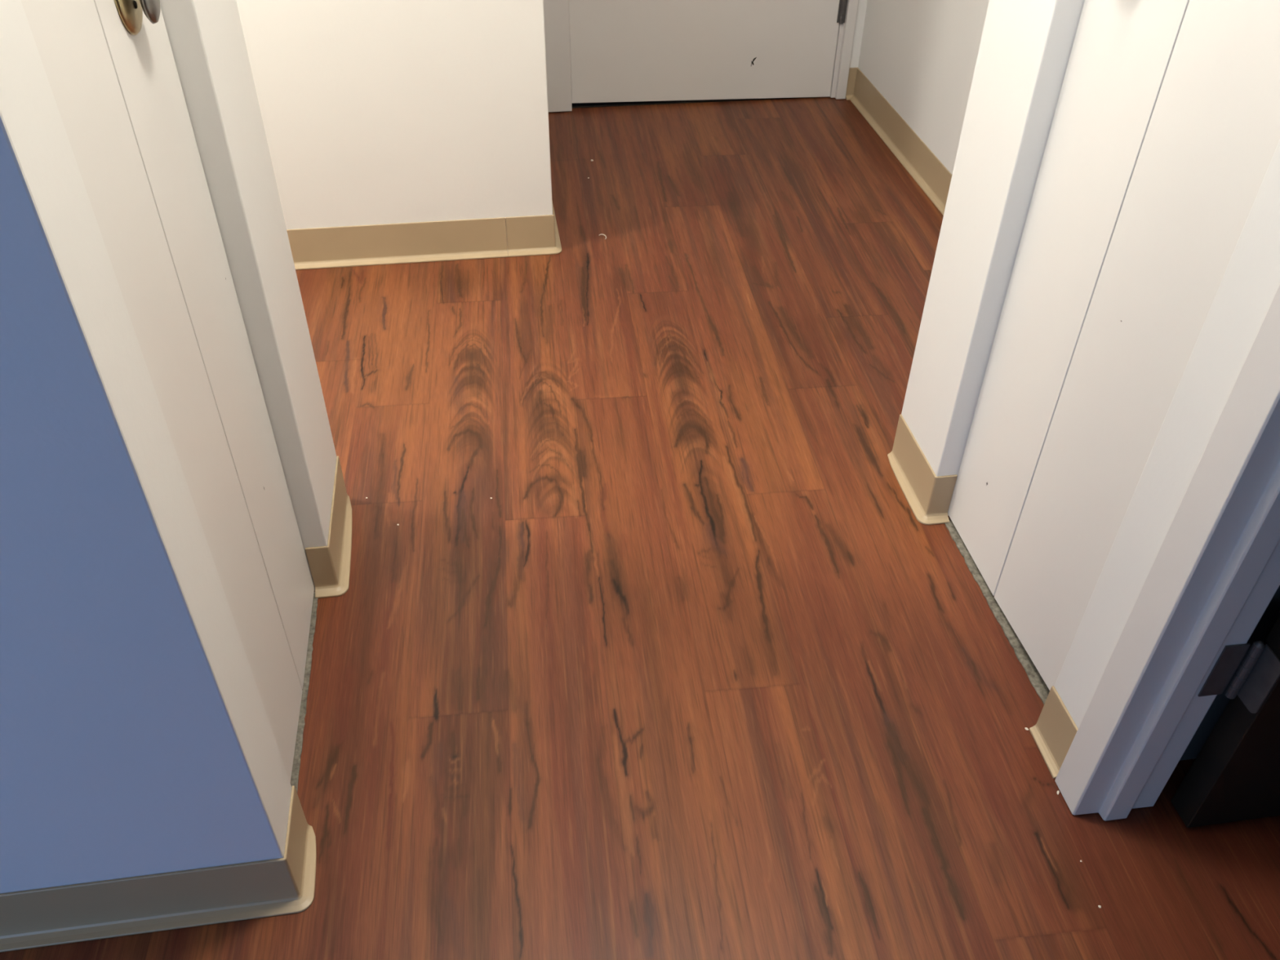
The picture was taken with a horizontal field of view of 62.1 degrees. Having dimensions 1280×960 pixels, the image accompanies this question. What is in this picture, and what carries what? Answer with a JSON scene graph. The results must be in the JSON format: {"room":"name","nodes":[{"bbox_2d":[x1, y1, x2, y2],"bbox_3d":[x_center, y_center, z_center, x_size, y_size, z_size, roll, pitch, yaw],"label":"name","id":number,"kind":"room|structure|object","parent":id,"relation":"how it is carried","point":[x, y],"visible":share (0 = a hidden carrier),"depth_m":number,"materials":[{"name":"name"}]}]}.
{"room":"hallway","nodes":[
{"label":"hallway","id":0,"kind":"room"},
{"bbox_2d":[0,0,291,893],"bbox_3d":[-1.763,-0.303,0.476,2.682,2.440,0.105,-5,41,-7],"label":"wall","id":1,"kind":"structure","parent":0,"point":[137,738],"depth_m":1.02,"materials":[{"name":"paint"}]},
{"bbox_2d":[0,786,316,951],"bbox_3d":[-1.742,0.594,1.226,2.651,0.101,0.123,-5,41,-7],"label":"baseboard","id":2,"kind":"structure","parent":1,"relation":"attached to","point":[140,904],"depth_m":1.34,"materials":[{"name":"plastic"}]},
{"bbox_2d":[235,0,552,245],"bbox_3d":[-1.862,-1.776,2.221,3.168,2.440,1.222,-5,41,-7],"label":"wall","id":3,"kind":"structure","parent":0,"point":[373,112],"depth_m":2.45,"materials":[{"name":"paint"}]},
{"bbox_2d":[286,217,508,270],"bbox_3d":[-1.819,-0.483,2.502,2.998,0.101,0.019,-5,41,-7],"label":"baseboard","id":4,"kind":"structure","parent":3,"relation":"attached to","point":[486,237],"depth_m":2.66,"materials":[{"name":"plastic"}]},
{"bbox_2d":[505,200,561,257],"bbox_3d":[-0.336,-0.914,3.042,0.139,0.101,0.941,-5,41,-7],"label":"baseboard","id":5,"kind":"structure","parent":3,"relation":"attached to","point":[530,235],"depth_m":2.70,"materials":[{"name":"plastic"}]},
{"bbox_2d":[160,0,1084,590],"bbox_3d":[-0.998,-0.781,1.058,4.420,2.440,0.239,-5,41,-7],"label":"wall","id":6,"kind":"structure","parent":0,"point":[1025,48],"depth_m":1.56,"materials":[{"name":"paint"}]},
{"bbox_2d":[305,456,351,598],"bbox_3d":[-0.540,0.078,1.862,0.054,0.101,0.256,-5,41,-7],"label":"baseboard","id":7,"kind":"structure","parent":6,"relation":"attached to","point":[329,565],"depth_m":1.82,"materials":[{"name":"plastic"}]},
{"bbox_2d":[887,413,957,524],"bbox_3d":[0.528,-0.023,2.002,0.057,0.101,0.207,-5,41,-7],"label":"baseboard","id":8,"kind":"structure","parent":6,"relation":"attached to","point":[928,495],"depth_m":1.98,"materials":[{"name":"plastic"}]},
{"bbox_2d":[0,97,1279,959],"bbox_3d":[-0.062,0.718,1.191,6.199,0.001,7.132,-5,41,-7],"label":"floor","id":9,"kind":"structure","parent":0,"point":[698,676],"depth_m":1.74,"materials":[{"name":"plastic"}]},
{"bbox_2d":[290,591,318,791],"bbox_3d":[-0.533,0.336,1.631,0.045,0.005,0.452,-5,41,-7],"label":"threshold strip","id":10,"kind":"object","parent":9,"relation":"on","point":[299,742],"visible":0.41,"depth_m":1.62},
{"bbox_2d":[571,96,830,108],"bbox_3d":[0.183,-1.295,3.579,1.000,0.004,0.118,-5,41,-7],"label":"threshold","id":11,"kind":"object","parent":9,"relation":"on","point":[637,103],"visible":0.21,"depth_m":3.52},
{"bbox_2d":[944,519,1049,704],"bbox_3d":[0.618,0.219,1.791,0.049,0.006,0.466,-5,41,-7],"label":"threshold strip","id":12,"kind":"object","parent":9,"relation":"on","point":[1034,677],"visible":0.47,"depth_m":1.77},
{"bbox_2d":[849,0,867,67],"bbox_3d":[0.185,-2.219,2.785,1.094,2.440,0.136,-5,41,-7],"label":"wall","id":13,"kind":"structure","parent":0,"point":[862,5],"depth_m":3.45,"materials":[{"name":"paint"}]},
{"bbox_2d":[543,0,572,111],"bbox_3d":[-0.254,-2.008,2.818,0.080,2.056,0.085,-5,41,-7],"label":"door frame","id":14,"kind":"structure","parent":13,"relation":"attached to","point":[556,12],"depth_m":3.33,"materials":[{"name":"paint"}]},
{"bbox_2d":[568,0,847,102],"bbox_3d":[0.227,-2.043,2.881,0.887,2.041,0.057,-5,41,-7],"label":"door","id":15,"kind":"structure","parent":13,"relation":"in","point":[622,51],"depth_m":3.41,"materials":[{"name":"grey paint"}]},
{"bbox_2d":[830,0,858,99],"bbox_3d":[0.675,-2.091,2.936,0.046,2.058,0.078,-5,41,-7],"label":"door frame","id":16,"kind":"structure","parent":13,"relation":"attached to","point":[846,30],"depth_m":3.48,"materials":[{"name":"paint"}]},
{"bbox_2d":[857,0,989,174],"bbox_3d":[0.944,-1.675,2.156,0.158,2.440,2.006,-5,41,-7],"label":"wall","id":17,"kind":"structure","parent":0,"point":[921,55],"depth_m":2.98,"materials":[{"name":"paint"}]},
{"bbox_2d":[845,67,951,215],"bbox_3d":[0.844,-0.739,2.856,0.030,0.101,1.844,-5,41,-7],"label":"baseboard","id":18,"kind":"structure","parent":17,"relation":"attached to","point":[922,165],"depth_m":3.20,"materials":[{"name":"plastic"}]},
{"bbox_2d":[1053,139,1279,728],"bbox_3d":[0.671,-0.521,0.781,0.093,2.440,0.125,-5,41,-7],"label":"wall","id":19,"kind":"structure","parent":0,"point":[1250,282],"depth_m":1.20,"materials":[{"name":"paint"}]},
{"bbox_2d":[1029,685,1078,778],"bbox_3d":[0.600,0.366,1.542,0.014,0.101,0.088,-5,41,-7],"label":"baseboard","id":20,"kind":"structure","parent":19,"relation":"attached to","point":[1054,732],"depth_m":1.55,"materials":[{"name":"plastic"}]},
{"bbox_2d":[1179,585,1279,760],"bbox_3d":[1.865,-0.052,0.248,2.243,2.440,1.885,-5,41,-7],"label":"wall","id":21,"kind":"structure","parent":0,"point":[1271,615],"depth_m":1.48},
{"bbox_2d":[1054,284,1279,821],"bbox_3d":[0.677,-0.336,0.856,0.122,2.058,0.080,-5,41,-7],"label":"door frame","id":22,"kind":"structure","parent":21,"relation":"attached to","point":[1215,572],"depth_m":1.23,"materials":[{"name":"paint"}]},
{"bbox_2d":[1171,615,1279,827],"bbox_3d":[1.168,-0.343,0.884,0.916,2.032,0.044,-5,41,-7],"label":"door","id":23,"kind":"structure","parent":21,"relation":"in","point":[1234,775],"depth_m":1.38,"materials":[{"name":"black wood"}]},
{"bbox_3d":[-0.532,-1.377,0.184,0.132,0.390,0.459,-5,41,-7],"label":"wall","id":24,"kind":"structure","parent":0,"visible":0},
{"bbox_2d":[21,0,314,782],"bbox_3d":[-0.507,-0.449,0.973,0.060,2.036,0.456,-5,41,-7],"label":"door","id":25,"kind":"structure","parent":24,"relation":"in","point":[109,66],"depth_m":1.20,"materials":[{"name":"paint"}]},
{"bbox_3d":[0.678,-1.500,0.353,0.173,0.390,0.477,-5,41,-7],"label":"wall","id":26,"kind":"structure","parent":0,"visible":0},
{"bbox_2d":[947,0,1279,689],"bbox_3d":[0.619,-0.565,1.133,0.060,2.036,0.474,-5,41,-7],"label":"door","id":27,"kind":"structure","parent":26,"relation":"in","point":[1163,139],"depth_m":1.39,"materials":[{"name":"paint"}]}
]}

